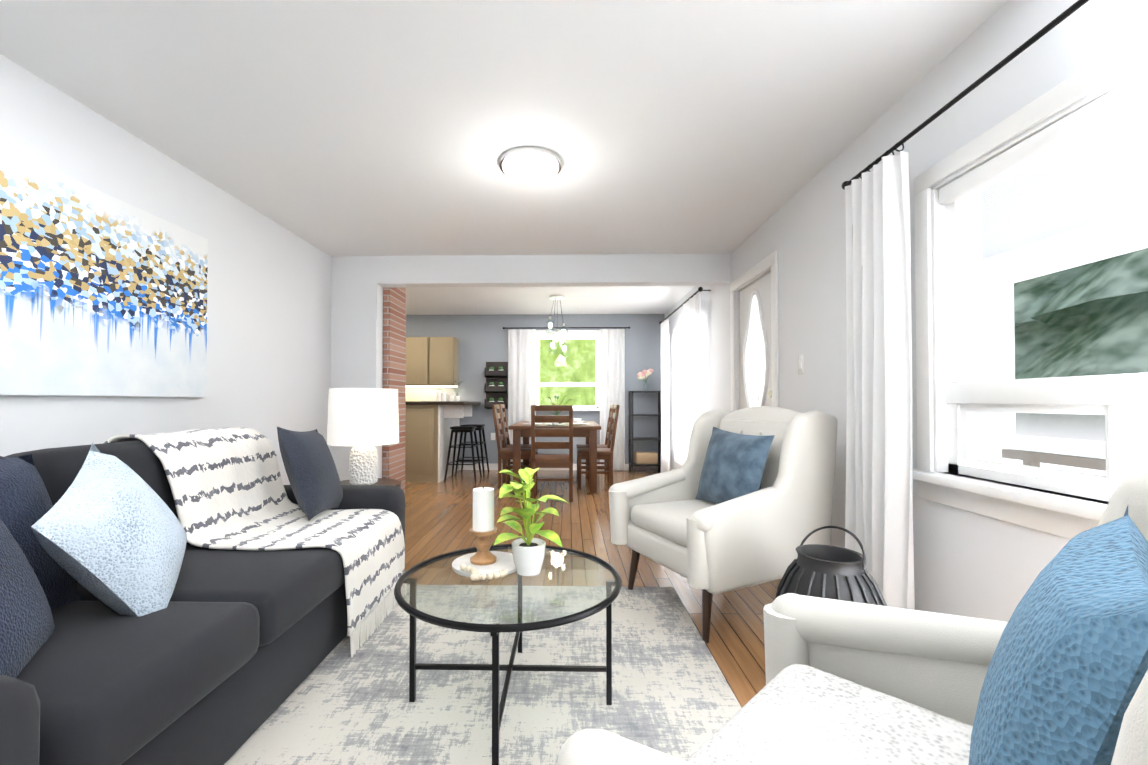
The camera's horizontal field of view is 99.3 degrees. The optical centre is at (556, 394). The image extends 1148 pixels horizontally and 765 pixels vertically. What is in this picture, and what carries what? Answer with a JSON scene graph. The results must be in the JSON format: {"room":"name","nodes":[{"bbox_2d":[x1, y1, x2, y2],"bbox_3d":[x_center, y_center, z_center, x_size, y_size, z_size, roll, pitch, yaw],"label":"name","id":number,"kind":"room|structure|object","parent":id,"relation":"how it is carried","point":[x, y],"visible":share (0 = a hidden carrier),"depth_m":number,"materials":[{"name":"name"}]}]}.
{"room":"living room","nodes":[
{"label":"living room","id":0,"kind":"room"},
{"bbox_2d":[0,54,330,484],"bbox_3d":[-2.280,-0.125,1.437,0.200,2.420,6.200,0,-1,1],"label":"wall","id":1,"kind":"structure","parent":0,"point":[268,370],"depth_m":3.01,"materials":[{"name":"white paint"}]},
{"bbox_2d":[0,146,207,396],"bbox_3d":[-2.143,-0.472,1.994,0.038,0.950,1.870,0,-1,1],"label":"picture","id":2,"kind":"object","parent":1,"relation":"attached to","point":[102,294],"visible":1,"depth_m":2.22},
{"bbox_2d":[0,0,1007,314],"bbox_3d":[-0.908,-1.363,2.962,5.330,0.100,9.680,0,-1,1],"label":"ceiling","id":3,"kind":"structure","parent":0,"point":[402,126],"depth_m":2.22,"materials":[{"name":"white paint"}]},
{"bbox_2d":[500,146,561,183],"bbox_3d":[-0.147,-1.269,2.761,0.350,0.093,0.350,0,-1,1],"label":"ceiling light","id":4,"kind":"object","parent":3,"relation":"attached to","point":[530,165],"visible":1,"depth_m":2.67,"materials":[{"name":"silver metal"}]},
{"bbox_2d":[547,295,568,356],"bbox_3d":[0.009,-0.874,6.273,0.290,0.780,0.250,0,-1,1],"label":"pendant light","id":5,"kind":"object","parent":3,"relation":"hanging from","point":[555,298],"visible":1,"depth_m":6.24,"materials":[{"name":"glass"}]},
{"bbox_2d":[330,253,730,480],"bbox_3d":[-0.967,-0.079,4.580,5.130,2.420,0.150,0,-1,1],"label":"wall","id":6,"kind":"structure","parent":0,"point":[712,269],"depth_m":4.53,"materials":[{"name":"white paint"}]},
{"bbox_2d":[406,314,664,463],"bbox_3d":[-0.791,-0.034,7.681,5.330,2.420,0.200,0,-1,1],"label":"wall","id":7,"kind":"structure","parent":0,"point":[483,339],"depth_m":7.58,"materials":[{"name":"grey paint"}]},
{"bbox_2d":[406,387,420,400],"bbox_3d":[-2.688,0.075,7.619,1.140,0.400,0.010,0,-1,1],"label":"backsplash","id":8,"kind":"structure","parent":7,"relation":"attached to","point":[413,393],"depth_m":7.60,"materials":[{"name":"beige tile"}]},
{"bbox_2d":[406,337,433,386],"bbox_3d":[-2.097,-0.493,7.443,0.380,0.730,0.351,0,-1,1],"label":"upper cabinet","id":9,"kind":"object","parent":7,"relation":"attached to","point":[417,348],"depth_m":7.27,"materials":[{"name":"beige wood"}]},
{"bbox_2d":[430,337,457,386],"bbox_3d":[-1.720,-0.493,7.434,0.375,0.730,0.351,0,-1,1],"label":"upper cabinet","id":10,"kind":"object","parent":7,"relation":"attached to","point":[432,361],"depth_m":7.26,"materials":[{"name":"beige wood"}]},
{"bbox_2d":[485,362,507,408],"bbox_3d":[-0.930,-0.141,7.515,0.340,0.730,0.138,0,-1,1],"label":"planter","id":11,"kind":"object","parent":7,"relation":"attached to","point":[496,384],"visible":1,"depth_m":7.52,"materials":[{"name":"grey wood"}]},
{"bbox_2d":[459,463,657,470],"bbox_3d":[-0.794,1.125,7.557,4.930,0.100,0.014,0,-1,1],"label":"baseboard","id":12,"kind":"structure","parent":7,"relation":"attached to","point":[493,466],"depth_m":7.53,"materials":[{"name":"white"}]},
{"bbox_2d":[503,326,629,328],"bbox_3d":[0.149,-1.017,7.494,1.956,0.036,0.119,0,-1,1],"label":"curtain rod","id":13,"kind":"object","parent":7,"relation":"attached to","point":[557,327],"visible":1,"depth_m":7.46,"materials":[{"name":"black metal"}]},
{"bbox_2d":[508,329,535,469],"bbox_3d":[-0.531,0.078,7.453,0.420,2.150,0.061,0,-1,1],"label":"curtain","id":14,"kind":"object","parent":13,"relation":"hanging from","point":[521,371],"visible":0.73,"depth_m":7.46,"materials":[{"name":"white fabric"}]},
{"bbox_2d":[600,329,624,469],"bbox_3d":[0.848,0.077,7.419,0.380,2.150,0.061,0,-1,1],"label":"curtain","id":15,"kind":"object","parent":13,"relation":"hanging from","point":[612,366],"visible":0.75,"depth_m":7.42,"materials":[{"name":"white fabric"}]},
{"bbox_2d":[536,330,599,410],"bbox_3d":[0.172,-0.367,7.597,1.180,1.255,0.190,0,-1,1],"label":"dining room window","id":16,"kind":"structure","parent":7,"relation":"in","point":[571,334],"depth_m":7.62,"materials":[{"name":"white"}]},
{"bbox_2d":[405,470,780,706],"bbox_3d":[-0.908,1.157,2.925,5.330,0.100,9.680,0,-1,1],"label":"floor","id":17,"kind":"structure","parent":0,"point":[438,518],"depth_m":3.52,"materials":[{"name":"brown wood"}]},
{"bbox_2d":[0,427,406,764],"bbox_3d":[-1.455,0.621,1.831,1.230,0.950,2.250,0,-1,1],"label":"sofa","id":18,"kind":"object","parent":17,"relation":"on","point":[203,597],"visible":0.98,"depth_m":1.45,"materials":[{"name":"black fabric"}]},
{"bbox_2d":[104,427,404,635],"bbox_3d":[-1.376,0.586,2.313,1.084,0.838,0.783,0,-1,1],"label":"blanket","id":19,"kind":"object","parent":18,"relation":"on","point":[225,488],"depth_m":2.24,"materials":[{"name":"white fabric"}]},
{"bbox_2d":[327,388,401,487],"bbox_3d":[-1.332,0.539,3.364,0.500,1.152,0.500,0,-1,1],"label":"table lamp","id":20,"kind":"object","parent":17,"relation":"on","point":[364,421],"visible":0.88,"depth_m":3.20,"materials":[{"name":"white fabric"}]},
{"bbox_2d":[382,287,405,493],"bbox_3d":[-1.812,-0.074,4.916,0.425,2.420,0.460,0,-1,1],"label":"brick column","id":21,"kind":"structure","parent":17,"relation":"on","point":[394,355],"depth_m":4.84,"materials":[{"name":"red brick"}]},
{"bbox_2d":[405,381,480,482],"bbox_3d":[-1.659,0.494,6.960,0.930,1.343,1.230,0,-1,1],"label":"kitchen counter","id":22,"kind":"object","parent":17,"relation":"on","point":[428,424],"visible":0.92,"depth_m":6.39,"materials":[{"name":"beige wood"}]},
{"bbox_2d":[444,426,481,480],"bbox_3d":[-1.280,0.803,6.701,0.436,0.722,0.436,0,-1,1],"label":"bar stool","id":23,"kind":"object","parent":17,"relation":"on","point":[457,429],"visible":1,"depth_m":6.57,"materials":[{"name":"black metal"}]},
{"bbox_2d":[455,424,489,475],"bbox_3d":[-1.238,0.810,7.180,0.436,0.722,0.436,0,-1,1],"label":"bar stool","id":24,"kind":"object","parent":17,"relation":"on","point":[480,427],"visible":0.69,"depth_m":7.05,"materials":[{"name":"black metal"}]},
{"bbox_2d":[224,585,741,764],"bbox_3d":[-0.621,1.076,1.163,2.490,0.010,3.270,0,-1,1],"label":"rug","id":25,"kind":"object","parent":17,"relation":"on","point":[673,694],"visible":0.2,"depth_m":1.77,"materials":[{"name":"grey carpet"}]},
{"bbox_2d":[394,467,621,764],"bbox_3d":[-0.162,0.681,1.713,0.778,0.817,0.778,0,-1,1],"label":"coffee table","id":26,"kind":"object","parent":25,"relation":"on","point":[525,557],"visible":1,"depth_m":1.71,"materials":[{"name":"clear glass"}]},
{"bbox_2d":[492,404,535,488],"bbox_3d":[-0.533,0.641,6.144,0.508,1.026,0.450,0,-1,1],"label":"dining chair","id":27,"kind":"object","parent":17,"relation":"on","point":[504,453],"visible":0.77,"depth_m":5.94,"materials":[{"name":"brown wood"}]},
{"bbox_2d":[499,404,537,481],"bbox_3d":[-0.520,0.648,6.654,0.508,1.026,0.450,0,-1,1],"label":"dining chair","id":28,"kind":"object","parent":17,"relation":"on","point":[505,426],"visible":0.44,"depth_m":6.68,"materials":[{"name":"brown wood"}]},
{"bbox_2d":[531,405,572,501],"bbox_3d":[-0.043,0.629,5.333,0.450,1.026,0.508,0,-1,1],"label":"dining chair","id":29,"kind":"object","parent":17,"relation":"on","point":[551,460],"visible":0.96,"depth_m":5.14,"materials":[{"name":"brown wood"}]},
{"bbox_2d":[508,396,600,493],"bbox_3d":[-0.004,0.585,6.307,1.070,1.142,1.430,0,-1,1],"label":"dining table","id":30,"kind":"object","parent":17,"relation":"on","point":[586,429],"visible":0.58,"depth_m":5.65,"materials":[{"name":"brown wood"}]},
{"bbox_2d":[576,404,613,477],"bbox_3d":[0.528,0.648,6.628,0.508,1.026,0.450,0,-1,1],"label":"dining chair","id":31,"kind":"object","parent":17,"relation":"on","point":[605,445],"visible":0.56,"depth_m":6.70,"materials":[{"name":"brown wood"}]},
{"bbox_2d":[577,404,619,488],"bbox_3d":[0.515,0.641,6.119,0.508,1.026,0.450,0,-1,1],"label":"dining chair","id":32,"kind":"object","parent":17,"relation":"on","point":[602,454],"visible":0.96,"depth_m":5.90,"materials":[{"name":"brown wood"}]},
{"bbox_2d":[629,369,660,473],"bbox_3d":[1.346,0.391,7.335,0.480,1.561,0.325,0,-1,1],"label":"etagere","id":33,"kind":"object","parent":17,"relation":"on","point":[647,458],"visible":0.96,"depth_m":7.22,"materials":[{"name":"black metal"}]},
{"bbox_2d":[609,406,836,642],"bbox_3d":[0.855,0.584,2.588,0.913,1.043,0.844,0,-1,-23],"label":"armchair","id":34,"kind":"object","parent":17,"relation":"on","point":[740,498],"visible":0.94,"depth_m":2.37,"materials":[{"name":"white fabric"}]},
{"bbox_2d":[776,526,886,605],"bbox_3d":[0.979,0.786,1.744,0.375,0.608,0.375,0,-1,1],"label":"lantern","id":35,"kind":"object","parent":17,"relation":"on","point":[828,572],"visible":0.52,"depth_m":1.67,"materials":[{"name":"black metal"}]},
{"bbox_2d":[557,464,1147,764],"bbox_3d":[0.579,0.556,0.649,0.828,1.043,0.896,1,-1,-44],"label":"armchair","id":36,"kind":"object","parent":17,"relation":"on","point":[1053,670],"visible":1,"depth_m":0.77,"materials":[{"name":"white fabric"}]},
{"bbox_2d":[665,0,1147,621],"bbox_3d":[1.659,-0.102,2.980,0.200,2.420,9.480,0,-1,1],"label":"wall","id":37,"kind":"structure","parent":0,"point":[968,564],"depth_m":2.00,"materials":[{"name":"white paint"}]},
{"bbox_2d":[673,323,683,469],"bbox_3d":[1.620,0.065,6.190,0.036,1.980,1.300,0,-1,1],"label":"window","id":38,"kind":"structure","parent":37,"relation":"in","point":[678,385],"depth_m":6.47,"materials":[{"name":"white"}]},
{"bbox_2d":[659,287,710,324],"bbox_3d":[1.563,-1.072,6.118,0.146,0.052,2.212,0,-1,1],"label":"curtain rod","id":39,"kind":"object","parent":37,"relation":"attached to","point":[700,289],"visible":0.83,"depth_m":5.62,"materials":[{"name":"black metal"}]},
{"bbox_2d":[661,319,669,472],"bbox_3d":[1.536,0.055,6.902,0.070,2.180,0.400,0,-1,1],"label":"curtain","id":40,"kind":"object","parent":39,"relation":"hanging from","point":[665,450],"visible":0.98,"depth_m":6.79,"materials":[{"name":"white fabric"}]},
{"bbox_2d":[683,293,700,463],"bbox_3d":[1.498,0.033,5.403,0.081,2.180,0.600,0,-1,1],"label":"curtain","id":41,"kind":"object","parent":39,"relation":"hanging from","point":[692,354],"visible":0.71,"depth_m":5.34,"materials":[{"name":"white fabric"}]},
{"bbox_2d":[730,251,778,410],"bbox_3d":[1.672,0.054,3.918,0.220,2.135,0.970,0,-1,1],"label":"door frame","id":42,"kind":"structure","parent":37,"relation":"attached to","point":[770,261],"depth_m":3.82,"materials":[{"name":"white wood"}]},
{"bbox_2d":[739,272,771,408],"bbox_3d":[1.585,0.100,3.919,0.135,2.026,0.768,0,-1,1],"label":"entry door","id":43,"kind":"structure","parent":37,"relation":"in","point":[755,342],"depth_m":3.93,"materials":[{"name":"white"}]},
{"bbox_2d":[798,354,804,373],"bbox_3d":[1.556,-0.191,3.104,0.013,0.120,0.075,0,-1,1],"label":"switch plate","id":44,"kind":"object","parent":37,"relation":"attached to","point":[800,364],"visible":1,"depth_m":3.09,"materials":[{"name":"white plastic"}]},
{"bbox_2d":[842,0,1088,189],"bbox_3d":[1.410,-1.022,0.506,0.174,0.052,3.694,0,-1,1],"label":"curtain rod","id":45,"kind":"object","parent":37,"relation":"attached to","point":[1065,14],"visible":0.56,"depth_m":1.57,"materials":[{"name":"black metal"}]},
{"bbox_2d":[845,151,914,609],"bbox_3d":[1.372,0.054,2.094,0.115,2.042,0.340,0,-1,1],"label":"curtain","id":46,"kind":"object","parent":45,"relation":"hanging from","point":[879,504],"visible":0.79,"depth_m":2.02,"materials":[{"name":"white fabric"}]},
{"bbox_2d":[912,27,1147,538],"bbox_3d":[1.521,-0.263,0.740,0.185,1.355,2.680,0,-1,1],"label":"window","id":47,"kind":"structure","parent":37,"relation":"in","point":[945,426],"depth_m":1.65,"materials":[{"name":"white"}]},
{"label":"outside","id":48,"kind":"structure","parent":0,"visible":0},
{"bbox_2d":[540,339,595,405],"bbox_3d":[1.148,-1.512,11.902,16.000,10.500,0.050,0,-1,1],"label":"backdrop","id":49,"kind":"structure","parent":48,"point":[586,399],"depth_m":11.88,"materials":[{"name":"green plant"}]},
{"bbox_2d":[984,413,1104,441],"bbox_3d":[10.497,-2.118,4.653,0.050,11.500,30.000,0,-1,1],"label":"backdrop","id":50,"kind":"structure","parent":48,"point":[1098,427],"depth_m":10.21,"materials":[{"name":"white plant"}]},
{"bbox_2d":[1016,435,1105,475],"bbox_3d":[6.948,1.293,4.690,7.010,0.920,30.000,0,-1,1],"label":"snow","id":51,"kind":"object","parent":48,"point":[1072,445],"depth_m":7.91,"materials":[{"name":"white"}]},
{"bbox_2d":[983,263,1118,374],"bbox_3d":[7.927,-3.288,6.934,4.340,8.267,4.128,0,-1,1],"label":"tree","id":52,"kind":"object","parent":51,"relation":"on","point":[1051,336],"depth_m":6.52,"materials":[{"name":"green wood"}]},
{"bbox_2d":[1015,248,1147,378],"bbox_3d":[6.971,-3.057,4.653,4.100,7.737,3.899,0,-1,1],"label":"tree","id":53,"kind":"object","parent":51,"relation":"on","point":[1111,327],"depth_m":4.87,"materials":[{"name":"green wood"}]},
{"bbox_2d":[981,107,1147,470],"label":"window","id":54,"kind":"structure","parent":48,"point":[1114,202],"depth_m":2.80,"materials":[{"name":"white"}]}
]}

